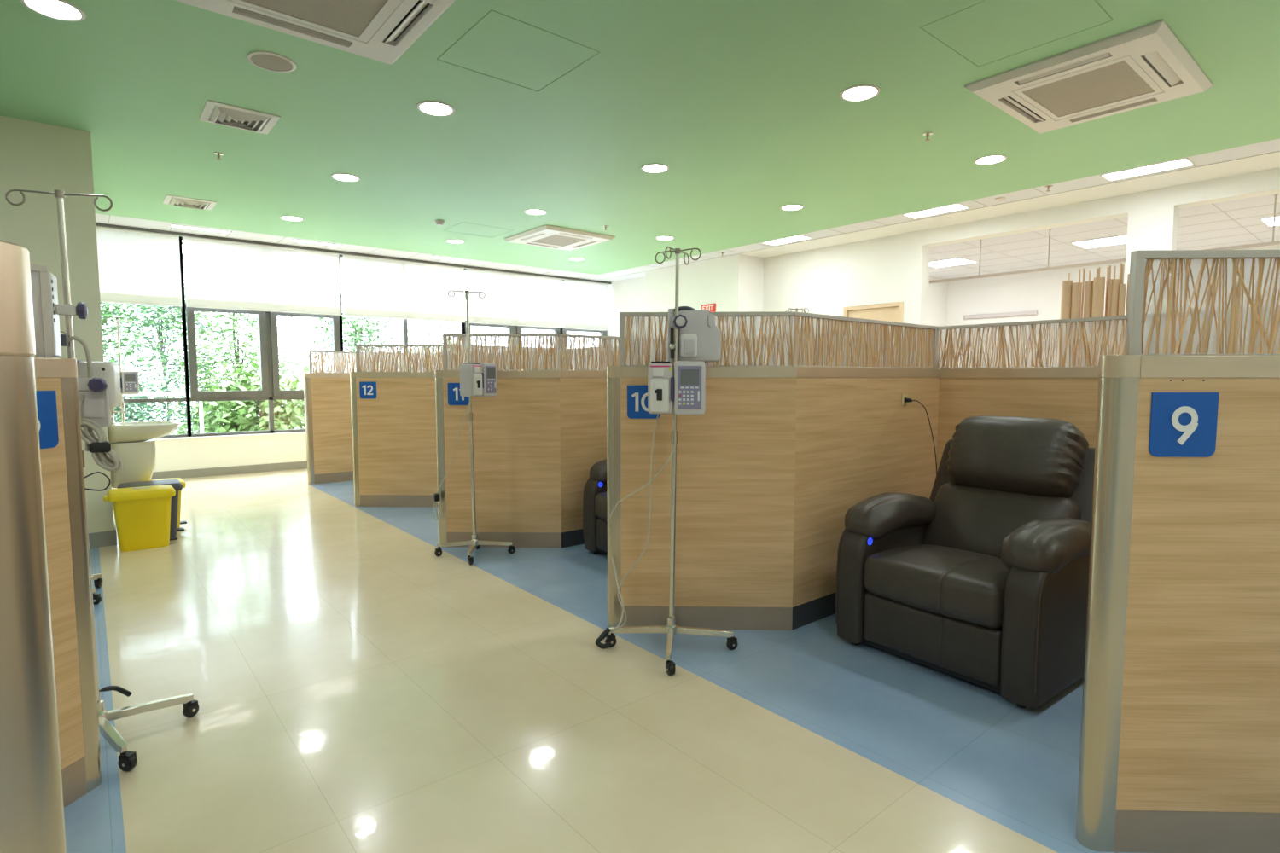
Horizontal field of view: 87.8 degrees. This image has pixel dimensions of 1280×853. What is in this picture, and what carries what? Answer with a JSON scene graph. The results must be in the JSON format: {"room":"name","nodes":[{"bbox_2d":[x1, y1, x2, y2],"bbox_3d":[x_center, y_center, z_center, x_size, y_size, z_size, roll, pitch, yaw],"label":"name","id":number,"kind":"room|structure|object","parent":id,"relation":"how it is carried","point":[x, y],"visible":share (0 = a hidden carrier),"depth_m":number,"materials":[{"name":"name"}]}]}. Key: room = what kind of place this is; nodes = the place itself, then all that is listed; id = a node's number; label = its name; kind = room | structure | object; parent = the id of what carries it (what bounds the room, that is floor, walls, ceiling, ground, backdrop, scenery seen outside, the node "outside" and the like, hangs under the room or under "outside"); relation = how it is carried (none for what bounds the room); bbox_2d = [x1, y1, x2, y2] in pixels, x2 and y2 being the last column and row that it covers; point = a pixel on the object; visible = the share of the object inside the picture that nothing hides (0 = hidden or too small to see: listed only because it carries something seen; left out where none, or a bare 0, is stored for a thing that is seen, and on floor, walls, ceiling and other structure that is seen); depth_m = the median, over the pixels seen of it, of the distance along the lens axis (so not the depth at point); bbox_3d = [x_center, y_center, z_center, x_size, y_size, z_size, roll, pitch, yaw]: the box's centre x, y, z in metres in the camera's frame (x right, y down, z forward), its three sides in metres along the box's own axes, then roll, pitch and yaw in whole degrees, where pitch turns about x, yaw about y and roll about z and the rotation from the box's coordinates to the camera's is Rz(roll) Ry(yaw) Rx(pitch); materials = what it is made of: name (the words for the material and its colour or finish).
{"room":"hospital room","nodes":[
{"label":"hospital room","id":0,"kind":"room"},
{"bbox_2d":[0,115,113,533],"bbox_3d":[-7.118,-0.676,5.482,4.130,3.250,3.990,-3,5,-40],"label":"wall","id":1,"kind":"structure","parent":0,"point":[37,156],"depth_m":5.08,"materials":[{"name":"beige paint"}]},
{"bbox_2d":[88,516,116,548],"bbox_3d":[-7.095,0.886,5.579,4.145,0.120,3.965,-3,5,-40],"label":"baseboard","id":2,"kind":"structure","parent":1,"relation":"attached to","point":[103,538],"depth_m":5.33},
{"bbox_2d":[96,226,182,306],"bbox_3d":[-6.389,-2.030,8.479,0.885,0.933,0.036,-3,5,-40],"label":"roller blind","id":3,"kind":"object","parent":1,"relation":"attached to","point":[138,267],"visible":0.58,"depth_m":8.48,"materials":[{"name":"fabric"}]},
{"bbox_2d":[107,407,179,488],"bbox_3d":[-4.467,0.150,6.002,0.530,0.756,0.550,-3,5,-40],"label":"basin","id":4,"kind":"object","parent":1,"relation":"attached to","point":[134,443],"visible":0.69,"depth_m":5.84,"materials":[{"name":"white ceramic"}]},
{"bbox_2d":[110,407,127,424],"bbox_3d":[-4.602,-0.121,5.870,0.138,0.196,0.047,-3,5,-40],"label":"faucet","id":5,"kind":"object","parent":4,"relation":"on","point":[113,412],"depth_m":5.84,"materials":[{"name":"silver metal"}]},
{"bbox_2d":[95,222,611,284],"bbox_3d":[-3.672,-2.670,10.704,8.020,0.035,0.080,-3,5,-40],"label":"trim","id":6,"kind":"structure","parent":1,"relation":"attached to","point":[180,234],"depth_m":9.82,"materials":[{"name":"paint"}]},
{"bbox_2d":[98,151,1279,282],"bbox_3d":[2.802,-2.377,6.482,13.406,0.004,14.608,-3,5,-40],"label":"trim","id":7,"kind":"structure","parent":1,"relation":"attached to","point":[1277,151],"depth_m":8.91,"materials":[{"name":"tile"}]},
{"bbox_2d":[153,236,564,471],"bbox_3d":[-4.285,-1.044,10.519,9.350,3.250,0.240,-3,5,-40],"label":"wall","id":8,"kind":"structure","parent":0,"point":[174,455],"depth_m":9.31,"materials":[{"name":"white paint"}]},
{"bbox_2d":[122,397,189,438],"bbox_3d":[-6.911,-1.142,8.284,2.110,2.670,0.070,-3,5,-40],"label":"window","id":9,"kind":"structure","parent":8,"relation":"attached to","point":[183,399],"depth_m":8.81,"materials":[{"name":"black metal"}]},
{"bbox_2d":[151,460,307,479],"bbox_3d":[-3.725,0.494,11.011,8.005,0.110,0.015,-3,5,-40],"label":"baseboard","id":10,"kind":"structure","parent":8,"relation":"attached to","point":[295,465],"depth_m":9.31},
{"bbox_2d":[179,236,343,436],"bbox_3d":[-5.336,-1.235,9.561,2.030,2.670,0.120,-3,5,-40],"label":"window","id":11,"kind":"structure","parent":8,"relation":"attached to","point":[267,321],"depth_m":9.48,"materials":[{"name":"black metal"}]},
{"bbox_2d":[183,235,341,315],"bbox_3d":[-5.266,-2.098,9.413,1.940,0.933,0.036,-3,5,-40],"label":"roller blind","id":12,"kind":"object","parent":8,"relation":"attached to","point":[220,274],"visible":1,"depth_m":9.35,"materials":[{"name":"fabric"}]},
{"bbox_2d":[339,254,407,344],"bbox_3d":[-3.820,-1.330,10.854,2.040,2.670,0.070,-3,5,-40],"label":"window","id":13,"kind":"structure","parent":8,"relation":"attached to","point":[404,321],"depth_m":10.81,"materials":[{"name":"black metal"}]},
{"bbox_2d":[342,254,465,322],"bbox_3d":[-3.733,-2.191,10.687,1.950,0.933,0.036,-3,5,-40],"label":"roller blind","id":14,"kind":"object","parent":8,"relation":"attached to","point":[380,288],"visible":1,"depth_m":10.63,"materials":[{"name":"fabric"}]},
{"bbox_2d":[460,268,561,333],"bbox_3d":[-2.275,-1.421,12.106,2.020,2.670,0.120,-3,5,-40],"label":"window","id":15,"kind":"structure","parent":8,"relation":"attached to","point":[511,328],"depth_m":12.00,"materials":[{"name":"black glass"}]},
{"bbox_2d":[465,267,563,328],"bbox_3d":[-2.205,-2.284,11.958,1.930,0.933,0.036,-3,5,-40],"label":"roller blind","id":16,"kind":"object","parent":8,"relation":"attached to","point":[510,299],"visible":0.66,"depth_m":11.92,"materials":[{"name":"fabric"}]},
{"bbox_2d":[561,279,606,336],"bbox_3d":[-1.100,-1.492,13.083,1.120,2.670,0.120,-3,5,-40],"label":"window","id":17,"kind":"structure","parent":8,"relation":"attached to","point":[602,333],"depth_m":13.00,"materials":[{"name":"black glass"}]},
{"bbox_2d":[564,279,608,331],"bbox_3d":[-1.028,-2.356,12.937,1.035,0.933,0.036,-3,5,-40],"label":"roller blind","id":18,"kind":"object","parent":17,"relation":"attached to","point":[586,303],"visible":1,"depth_m":12.92,"materials":[{"name":"fabric"}]},
{"bbox_2d":[64,468,1147,852],"bbox_3d":[1.279,0.996,5.580,17.000,0.100,14.800,-3,5,-40],"label":"floor","id":19,"kind":"structure","parent":0,"point":[357,688],"depth_m":2.64,"materials":[{"name":"beige plastic"}]},
{"bbox_2d":[0,239,66,852],"bbox_3d":[-0.863,0.540,-0.662,0.495,1.695,2.375,3,5,35],"label":"divider","id":20,"kind":"object","parent":19,"relation":"on","point":[32,821],"visible":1,"depth_m":0.37,"materials":[{"name":"wood"}]},
{"bbox_2d":[29,262,102,808],"bbox_3d":[-2.320,0.424,1.087,0.496,1.695,2.381,3,5,35],"label":"divider","id":21,"kind":"object","parent":19,"relation":"on","point":[61,465],"visible":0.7,"depth_m":2.10,"materials":[{"name":"wood"}]},
{"bbox_2d":[35,390,58,448],"bbox_3d":[-1.815,-0.017,1.971,0.006,0.175,0.175,1,4,9],"label":"number sign","id":22,"kind":"object","parent":21,"relation":"attached to","point":[46,400],"visible":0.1,"depth_m":2.03,"materials":[{"name":"plastic"}]},
{"bbox_2d":[59,331,103,605],"bbox_3d":[-3.521,0.246,3.955,0.448,1.631,0.448,-3,5,-40],"label":"stand","id":23,"kind":"object","parent":19,"relation":"on","point":[98,583],"visible":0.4,"depth_m":4.22,"materials":[{"name":"silver metal"}]},
{"bbox_2d":[5,188,198,771],"bbox_3d":[-2.000,0.177,2.388,0.496,1.996,0.415,0,4,-6],"label":"stand","id":24,"kind":"object","parent":19,"relation":"on","point":[127,759],"visible":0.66,"depth_m":2.34,"materials":[{"name":"silver metal"}]},
{"bbox_2d":[47,271,93,451],"bbox_3d":[-2.027,-0.219,2.315,0.189,0.621,0.180,-3,5,-35],"label":"pump","id":25,"kind":"object","parent":24,"relation":"attached to","point":[81,311],"visible":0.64,"depth_m":2.32,"materials":[{"name":"grey plastic"}]},
{"bbox_2d":[76,360,121,427],"bbox_3d":[-1.993,-0.119,2.391,0.176,0.238,0.230,-2,5,-30],"label":"pump","id":26,"kind":"object","parent":24,"relation":"attached to","point":[101,392],"visible":0.8,"depth_m":2.36,"materials":[{"name":"white plastic"}]},
{"bbox_2d":[78,395,122,491],"bbox_3d":[-1.925,0.058,2.369,0.126,0.345,0.076,-3,5,-40],"label":"cable","id":27,"kind":"object","parent":26,"relation":"hanging from","point":[100,446],"visible":0.91,"depth_m":2.36,"materials":[{"name":"plastic"}]},
{"bbox_2d":[99,686,131,697],"bbox_3d":[-2.000,1.014,2.539,0.019,0.069,0.103,2,5,29],"label":"lead","id":28,"kind":"object","parent":24,"relation":"attached to","point":[119,689],"visible":0.95,"depth_m":2.54,"materials":[{"name":"black rubber"}]},
{"bbox_2d":[101,317,133,422],"bbox_3d":[-5.621,-0.179,7.233,0.337,2.001,0.337,-4,6,-44],"label":"stand","id":29,"kind":"object","parent":19,"relation":"on","point":[122,404],"visible":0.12,"depth_m":7.19,"materials":[{"name":"silver metal"}]},
{"bbox_2d":[119,371,139,394],"bbox_3d":[-5.583,-0.475,7.175,0.268,0.252,0.221,-4,6,-45],"label":"pump","id":30,"kind":"object","parent":29,"relation":"attached to","point":[129,380],"visible":0.56,"depth_m":7.14,"materials":[{"name":"grey plastic"}]},
{"bbox_2d":[103,484,177,552],"bbox_3d":[-3.978,0.726,5.311,0.455,0.477,0.294,-3,5,-40],"label":"pedal bin","id":31,"kind":"object","parent":19,"relation":"on","point":[142,514],"visible":1,"depth_m":5.22,"materials":[{"name":"yellow plastic"}]},
{"bbox_2d":[117,479,184,537],"bbox_3d":[-4.136,0.706,5.640,0.436,0.470,0.304,-3,5,-40],"label":"waste bin","id":32,"kind":"object","parent":19,"relation":"on","point":[176,484],"visible":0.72,"depth_m":5.64,"materials":[{"name":"grey plastic"}]},
{"bbox_2d":[140,477,186,528],"bbox_3d":[-4.261,0.698,5.954,0.326,0.440,0.304,-3,5,-40],"label":"pedal bin","id":33,"kind":"object","parent":19,"relation":"on","point":[180,480],"visible":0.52,"depth_m":5.95,"materials":[{"name":"yellow plastic"}]},
{"bbox_2d":[303,350,356,484],"bbox_3d":[-3.351,-0.164,9.131,2.283,1.695,0.086,-3,5,-40],"label":"divider","id":34,"kind":"object","parent":19,"relation":"on","point":[327,386],"visible":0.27,"depth_m":8.55,"materials":[{"name":"wood"}]},
{"bbox_2d":[349,344,443,507],"bbox_3d":[-1.842,-0.026,7.250,2.378,1.695,0.496,-2,5,-24],"label":"divider","id":35,"kind":"object","parent":19,"relation":"on","point":[394,441],"visible":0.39,"depth_m":6.92,"materials":[{"name":"wood"}]},
{"bbox_2d":[359,381,376,398],"bbox_3d":[-2.817,-0.377,6.891,0.175,0.175,0.007,0,4,1],"label":"number sign","id":36,"kind":"object","parent":35,"relation":"attached to","point":[367,389],"visible":1,"depth_m":6.89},
{"bbox_2d":[434,289,515,565],"bbox_3d":[-1.258,-0.014,5.011,0.436,1.996,0.436,3,5,37],"label":"stand","id":37,"kind":"object","parent":19,"relation":"on","point":[475,543],"visible":1,"depth_m":5.03,"materials":[{"name":"silver metal"}]},
{"bbox_2d":[459,362,496,396],"bbox_3d":[-1.228,-0.348,4.960,0.221,0.252,0.268,2,5,28],"label":"pump","id":38,"kind":"object","parent":37,"relation":"attached to","point":[476,379],"visible":1,"depth_m":4.85,"materials":[{"name":"grey plastic"}]},
{"bbox_2d":[432,398,471,520],"bbox_3d":[-1.430,0.261,5.098,0.433,0.965,0.094,3,5,34],"label":"power cord","id":39,"kind":"object","parent":38,"relation":"attached to","point":[436,496],"visible":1,"depth_m":5.20,"materials":[{"name":"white plastic"}]},
{"bbox_2d":[435,333,619,547],"bbox_3d":[-0.446,0.096,5.580,2.378,1.695,0.496,-2,5,-24],"label":"divider","id":40,"kind":"object","parent":19,"relation":"on","point":[538,442],"visible":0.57,"depth_m":5.26,"materials":[{"name":"wood"}]},
{"bbox_2d":[447,383,469,405],"bbox_3d":[-1.421,-0.255,5.221,0.175,0.175,0.007,0,4,1],"label":"number sign","id":41,"kind":"object","parent":40,"relation":"attached to","point":[454,397],"visible":0.71,"depth_m":5.22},
{"bbox_2d":[582,459,607,555],"bbox_3d":[0.251,0.408,5.047,1.068,1.150,1.015,-3,5,-38],"label":"recliner","id":42,"kind":"object","parent":19,"relation":"on","point":[595,506],"visible":0.09,"depth_m":5.04,"materials":[{"name":"black leather"}]},
{"bbox_2d":[594,491,607,520],"bbox_3d":[0.090,0.597,4.936,0.660,0.227,0.660,-3,5,-38],"label":"seat cushion","id":43,"kind":"object","parent":42,"relation":"on","point":[601,497],"depth_m":4.92,"materials":[{"name":"brown leather"}]},
{"bbox_2d":[605,246,737,675],"bbox_3d":[0.163,0.130,3.250,0.501,1.966,0.477,-3,5,-40],"label":"stand","id":44,"kind":"object","parent":19,"relation":"on","point":[671,629],"visible":0.98,"depth_m":3.28,"materials":[{"name":"silver metal"}]},
{"bbox_2d":[647,360,705,414],"bbox_3d":[0.173,-0.187,3.184,0.268,0.252,0.221,0,4,1],"label":"pump","id":45,"kind":"object","parent":44,"relation":"attached to","point":[684,384],"visible":1,"depth_m":3.08,"materials":[{"name":"grey plastic"}]},
{"bbox_2d":[595,413,675,649],"bbox_3d":[-0.004,0.508,3.356,0.391,1.184,0.275,1,4,12],"label":"power cord","id":46,"kind":"object","parent":45,"relation":"attached to","point":[607,631],"visible":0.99,"depth_m":3.31,"materials":[{"name":"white plastic"}]},
{"bbox_2d":[667,306,721,364],"bbox_3d":[0.267,-0.447,3.272,0.260,0.282,0.237,0,4,1],"label":"pump","id":47,"kind":"object","parent":44,"relation":"attached to","point":[699,337],"visible":0.92,"depth_m":3.22,"materials":[{"name":"grey plastic"}]},
{"bbox_2d":[606,311,940,630],"bbox_3d":[0.995,0.222,3.856,2.378,1.695,0.496,-2,5,-24],"label":"divider","id":48,"kind":"object","parent":19,"relation":"on","point":[805,421],"visible":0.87,"depth_m":3.55,"materials":[{"name":"wood"}]},
{"bbox_2d":[627,385,660,418],"bbox_3d":[0.020,-0.129,3.497,0.175,0.175,0.007,0,4,1],"label":"number sign","id":49,"kind":"object","parent":48,"relation":"attached to","point":[637,408],"visible":0.58,"depth_m":3.50,"materials":[{"name":"plastic"}]},
{"bbox_2d":[835,415,1094,708],"bbox_3d":[1.686,0.537,3.286,1.068,1.150,1.015,-3,5,-37],"label":"recliner","id":50,"kind":"object","parent":19,"relation":"on","point":[982,581],"visible":0.98,"depth_m":3.13,"materials":[{"name":"black leather"}]},
{"bbox_2d":[864,544,1009,628],"bbox_3d":[1.523,0.726,3.178,0.660,0.227,0.660,-3,5,-37],"label":"seat cushion","id":51,"kind":"object","parent":50,"relation":"on","point":[957,586],"depth_m":3.01,"materials":[{"name":"brown leather"}]},
{"bbox_2d":[922,482,1081,558],"bbox_3d":[1.829,0.525,3.393,0.252,0.410,0.715,25,-12,-35],"label":"lumbar cushion","id":52,"kind":"object","parent":50,"relation":"on","point":[976,518],"depth_m":3.34,"materials":[{"name":"brown leather"}]},
{"bbox_2d":[946,415,1088,498],"bbox_3d":[1.932,0.157,3.443,0.330,0.414,0.613,25,-12,-35],"label":"cushion","id":53,"kind":"object","parent":50,"relation":"on","point":[1023,457],"depth_m":3.29,"materials":[{"name":"brown leather"}]},
{"bbox_2d":[936,315,1127,471],"bbox_3d":[2.003,0.170,4.572,0.084,1.695,4.460,-3,5,-40],"label":"divider","id":54,"kind":"object","parent":19,"relation":"on","point":[1044,369],"depth_m":4.07,"materials":[{"name":"brown wood"}]},
{"bbox_2d":[1060,263,1129,319],"bbox_3d":[2.886,-0.002,4.358,0.240,2.068,0.620,-3,5,-40],"label":"bundle","id":55,"kind":"object","parent":19,"relation":"on","point":[1072,305],"visible":0.19,"depth_m":4.24,"materials":[{"name":"brown wood"}]},
{"bbox_2d":[1076,250,1279,852],"bbox_3d":[2.429,0.345,2.168,2.342,1.695,0.486,-2,5,-25],"label":"divider","id":56,"kind":"object","parent":19,"relation":"on","point":[1179,753],"visible":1,"depth_m":1.84,"materials":[{"name":"wood"}]},
{"bbox_2d":[1148,392,1219,457],"bbox_3d":[1.474,-0.005,1.804,0.175,0.175,0.007,0,4,2],"label":"number sign","id":57,"kind":"object","parent":56,"relation":"attached to","point":[1183,424],"visible":1,"depth_m":1.80,"materials":[{"name":"plastic"}]},
{"bbox_2d":[0,0,1279,282],"bbox_3d":[1.308,-2.364,5.457,17.200,0.120,14.950,-3,5,-40],"label":"ceiling","id":58,"kind":"structure","parent":0,"point":[748,119],"depth_m":5.06,"materials":[{"name":"green paint"}]},
{"bbox_2d":[20,0,86,21],"bbox_3d":[-3.013,-2.151,3.420,0.256,0.008,0.256,-3,5,-40],"label":"recessed light","id":59,"kind":"object","parent":58,"relation":"in","point":[59,9],"visible":1,"depth_m":3.43,"materials":[{"name":"plastic"}]},
{"bbox_2d":[162,194,217,210],"bbox_3d":[-4.886,-2.418,7.226,0.450,0.030,0.450,-3,5,-40],"label":"ceiling vent","id":60,"kind":"object","parent":58,"relation":"in","point":[169,200],"visible":1,"depth_m":7.17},
{"bbox_2d":[169,224,231,233],"bbox_3d":[-5.611,-2.524,8.506,0.650,0.006,0.130,-3,5,-40],"label":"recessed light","id":61,"kind":"object","parent":58,"relation":"in","point":[171,225],"visible":1,"depth_m":8.50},
{"bbox_2d":[198,99,280,134],"bbox_3d":[-2.934,-2.246,4.876,0.450,0.030,0.450,-3,5,-40],"label":"ceiling vent","id":62,"kind":"object","parent":58,"relation":"in","point":[212,112],"visible":1,"depth_m":4.83,"materials":[{"name":"metal"}]},
{"bbox_2d":[246,51,296,72],"bbox_3d":[-2.215,-2.193,4.006,0.260,0.010,0.260,-3,5,-40],"label":"ceiling speaker","id":63,"kind":"object","parent":58,"relation":"attached to","point":[272,61],"visible":1,"depth_m":3.99},
{"bbox_2d":[174,0,455,64],"bbox_3d":[-1.569,-2.117,3.220,1.140,0.046,1.080,-3,5,-40],"label":"air conditioner","id":64,"kind":"object","parent":58,"relation":"attached to","point":[382,31],"visible":1,"depth_m":3.45,"materials":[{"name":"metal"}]},
{"bbox_2d":[243,0,387,36],"bbox_3d":[-1.569,-2.102,3.221,0.580,0.006,0.600,-3,5,-40],"label":"grille","id":65,"kind":"object","parent":64,"relation":"attached to","point":[350,18],"depth_m":3.39,"materials":[{"name":"plastic"}]},
{"bbox_2d":[331,173,360,181],"bbox_3d":[-2.792,-2.363,6.318,0.256,0.008,0.256,-3,5,-40],"label":"recessed light","id":66,"kind":"object","parent":58,"relation":"in","point":[341,177],"visible":1,"depth_m":6.30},
{"bbox_2d":[333,174,357,180],"bbox_3d":[-2.792,-2.364,6.317,0.208,0.002,0.208,-3,5,-40],"label":"diffuser","id":67,"kind":"object","parent":66,"relation":"attached to","point":[341,177],"depth_m":6.32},
{"bbox_2d":[416,100,454,116],"bbox_3d":[-1.441,-2.245,4.701,0.256,0.008,0.256,-3,5,-40],"label":"recessed light","id":68,"kind":"object","parent":58,"relation":"in","point":[432,107],"visible":1,"depth_m":4.69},
{"bbox_2d":[420,103,451,114],"bbox_3d":[-1.441,-2.246,4.701,0.208,0.002,0.208,-3,5,-40],"label":"diffuser","id":69,"kind":"object","parent":68,"relation":"attached to","point":[428,108],"depth_m":4.70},
{"bbox_2d":[436,10,600,92],"bbox_3d":[-0.723,-2.192,3.935,0.700,0.002,0.700,-3,5,-40],"label":"access panel","id":70,"kind":"object","parent":58,"relation":"attached to","point":[491,10],"depth_m":3.85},
{"bbox_2d":[504,224,615,250],"bbox_3d":[-1.098,-2.542,9.027,1.080,0.046,1.080,-3,5,-40],"label":"air conditioner","id":71,"kind":"object","parent":58,"relation":"attached to","point":[549,236],"visible":1,"depth_m":8.89,"materials":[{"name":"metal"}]},
{"bbox_2d":[533,234,585,246],"bbox_3d":[-1.098,-2.527,9.028,0.520,0.006,0.600,-3,5,-40],"label":"grille","id":72,"kind":"object","parent":71,"relation":"attached to","point":[551,240],"depth_m":9.06,"materials":[{"name":"plastic"}]},
{"bbox_2d":[640,163,669,173],"bbox_3d":[0.136,-2.342,6.038,0.256,0.008,0.256,-3,5,-40],"label":"recessed light","id":73,"kind":"object","parent":58,"relation":"in","point":[653,168],"visible":1,"depth_m":6.04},
{"bbox_2d":[643,164,666,172],"bbox_3d":[0.136,-2.343,6.038,0.208,0.002,0.208,-3,5,-40],"label":"diffuser","id":74,"kind":"object","parent":73,"relation":"attached to","point":[648,168],"depth_m":6.04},
{"bbox_2d":[761,235,811,245],"bbox_3d":[2.025,-2.575,9.206,0.280,0.006,0.650,-3,5,-40],"label":"recessed light","id":75,"kind":"object","parent":58,"relation":"in","point":[796,238],"visible":1,"depth_m":9.18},
{"bbox_2d":[839,84,879,101],"bbox_3d":[1.468,-2.226,4.445,0.256,0.008,0.256,-3,5,-40],"label":"recessed light","id":76,"kind":"object","parent":58,"relation":"in","point":[861,92],"visible":1,"depth_m":4.43,"materials":[{"name":"plastic"}]},
{"bbox_2d":[843,87,876,99],"bbox_3d":[1.468,-2.227,4.445,0.208,0.002,0.208,-3,5,-40],"label":"diffuser","id":77,"kind":"object","parent":76,"relation":"attached to","point":[851,93],"depth_m":4.45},
{"bbox_2d":[901,203,969,218],"bbox_3d":[3.370,-2.457,7.598,0.280,0.006,0.650,-3,5,-40],"label":"recessed light","id":78,"kind":"object","parent":58,"relation":"in","point":[957,206],"visible":1,"depth_m":7.58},
{"bbox_2d":[929,257,977,267],"bbox_3d":[5.098,-2.707,11.021,0.610,0.006,0.690,-3,5,-40],"label":"recessed light","id":79,"kind":"object","parent":58,"relation":"in","point":[955,261],"visible":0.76,"depth_m":11.01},
{"bbox_2d":[973,154,1006,164],"bbox_3d":[3.054,-2.325,5.803,0.256,0.008,0.256,-3,5,-40],"label":"recessed light","id":80,"kind":"object","parent":58,"relation":"in","point":[993,159],"visible":1,"depth_m":5.79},
{"bbox_2d":[977,156,1003,163],"bbox_3d":[3.054,-2.326,5.803,0.208,0.002,0.208,-3,5,-40],"label":"diffuser","id":81,"kind":"object","parent":80,"relation":"attached to","point":[985,160],"depth_m":5.80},
{"bbox_2d":[919,0,1113,67],"bbox_3d":[2.021,-2.166,3.580,0.720,0.002,0.700,-3,5,-40],"label":"trim","id":82,"kind":"structure","parent":58,"relation":"attached to","point":[985,0],"depth_m":3.68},
{"bbox_2d":[964,19,1213,133],"bbox_3d":[2.912,-2.198,4.323,1.220,0.046,1.040,-3,5,-40],"label":"air conditioner","id":83,"kind":"object","parent":58,"relation":"attached to","point":[1147,65],"visible":1,"depth_m":4.18,"materials":[{"name":"plastic"}]},
{"bbox_2d":[1022,60,1154,116],"bbox_3d":[2.912,-2.183,4.324,0.660,0.006,0.560,-3,5,-40],"label":"grille","id":84,"kind":"object","parent":83,"relation":"attached to","point":[1119,81],"depth_m":4.31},
{"bbox_2d":[1071,235,1127,248],"bbox_3d":[6.525,-2.583,9.313,0.610,0.006,0.690,-3,5,-40],"label":"recessed light","id":85,"kind":"object","parent":58,"relation":"in","point":[1117,240],"visible":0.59,"depth_m":9.36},
{"bbox_2d":[929,193,1279,283],"bbox_3d":[6.621,-2.150,6.911,0.040,0.518,10.150,-3,5,-40],"label":"rail","id":86,"kind":"object","parent":58,"relation":"hanging from","point":[1271,243],"visible":0.82,"depth_m":8.36,"materials":[{"name":"metal"}]},
{"bbox_2d":[1099,157,1195,180],"bbox_3d":[4.631,-2.347,6.088,0.280,0.006,0.650,-3,5,-40],"label":"recessed light","id":87,"kind":"object","parent":58,"relation":"in","point":[1184,162],"visible":1,"depth_m":6.06,"materials":[{"name":"plastic"}]},
{"bbox_2d":[1259,215,1279,226],"bbox_3d":[7.866,-2.479,7.895,0.610,0.006,0.690,-3,5,-40],"label":"recessed light","id":88,"kind":"object","parent":58,"relation":"in","point":[1268,222],"visible":1,"depth_m":8.08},
{"bbox_2d":[606,254,763,337],"bbox_3d":[0.474,-1.155,12.028,0.600,3.250,3.950,-3,5,-40],"label":"wall","id":89,"kind":"structure","parent":0,"point":[735,283],"depth_m":10.92,"materials":[{"name":"white paint"}]},
{"bbox_2d":[762,167,1279,325],"bbox_3d":[5.568,-0.755,6.557,0.200,3.250,11.000,-3,5,-40],"label":"wall","id":90,"kind":"structure","parent":0,"point":[893,269],"depth_m":8.67,"materials":[{"name":"white paint"}]},
{"bbox_2d":[843,302,903,322],"bbox_3d":[3.229,-0.505,9.280,0.139,2.355,0.900,-3,5,-40],"label":"door","id":91,"kind":"structure","parent":90,"relation":"in","point":[890,311],"depth_m":9.12,"materials":[{"name":"brown wood"}]},
{"bbox_2d":[927,244,1279,355],"bbox_3d":[7.577,-0.849,7.838,4.570,3.250,10.400,-3,5,-40],"label":"wall","id":92,"kind":"structure","parent":0,"point":[1039,291],"depth_m":12.14,"materials":[{"name":"white paint"}]},
{"bbox_2d":[962,310,1037,319],"bbox_3d":[6.592,-2.047,12.227,0.065,0.080,1.280,-3,5,-40],"label":"wall lamp","id":93,"kind":"object","parent":92,"relation":"attached to","point":[1031,312],"visible":1,"depth_m":12.18,"materials":[{"name":"grey plastic"}]},
{"label":"outside","id":94,"kind":"structure","parent":0,"visible":0},
{"bbox_2d":[130,414,304,433],"bbox_3d":[-11.717,0.387,23.515,40.000,0.300,29.010,-3,5,-40],"label":"ground","id":95,"kind":"structure","parent":94,"point":[258,415],"depth_m":30.20,"materials":[{"name":"plant"}]},
{"bbox_2d":[100,302,215,422],"bbox_3d":[-9.378,-1.167,11.166,3.132,4.610,3.654,4,6,43],"label":"tree","id":96,"kind":"object","parent":95,"relation":"on","point":[119,307],"visible":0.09,"depth_m":11.39,"materials":[{"name":"green plant"}]},
{"bbox_2d":[108,357,208,434],"bbox_3d":[-8.086,0.015,9.887,3.114,2.486,2.368,-1,4,-15],"label":"tree","id":97,"kind":"object","parent":95,"relation":"on","point":[118,416],"visible":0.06,"depth_m":10.11,"materials":[{"name":"green plant"}]},
{"bbox_2d":[122,391,203,433],"bbox_3d":[-4.939,0.272,11.034,11.520,1.750,0.050,-3,5,-40],"label":"rail","id":98,"kind":"object","parent":95,"relation":"on","point":[165,393],"visible":0.02,"depth_m":9.51,"materials":[{"name":"metal"}]},
{"bbox_2d":[104,241,250,435],"bbox_3d":[-10.364,-1.879,14.515,3.865,5.539,3.399,-1,4,-15],"label":"tree","id":99,"kind":"object","parent":95,"relation":"on","point":[161,348],"visible":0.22,"depth_m":14.55,"materials":[{"name":"green plant"}]},
{"bbox_2d":[117,256,321,435],"bbox_3d":[-8.123,-1.461,12.761,3.770,4.964,3.416,0,4,-6],"label":"tree","id":100,"kind":"object","parent":95,"relation":"on","point":[236,349],"visible":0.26,"depth_m":12.57,"materials":[{"name":"green plant"}]},
{"bbox_2d":[146,343,319,434],"bbox_3d":[-6.452,-0.068,11.248,2.754,2.642,2.971,2,5,27],"label":"bush","id":101,"kind":"object","parent":95,"relation":"on","point":[244,417],"visible":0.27,"depth_m":10.91,"materials":[{"name":"green plant"}]},
{"bbox_2d":[277,293,442,424],"bbox_3d":[-6.069,-1.058,14.368,2.643,3.945,3.298,2,5,29],"label":"tree","id":102,"kind":"object","parent":95,"relation":"on","point":[363,328],"visible":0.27,"depth_m":14.01,"materials":[{"name":"green plant"}]},
{"bbox_2d":[389,319,493,344],"bbox_3d":[-4.679,-0.972,16.494,3.508,3.548,2.570,-3,5,-40],"label":"tree","id":103,"kind":"object","parent":95,"relation":"on","point":[439,326],"visible":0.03,"depth_m":16.16,"materials":[{"name":"green plant"}]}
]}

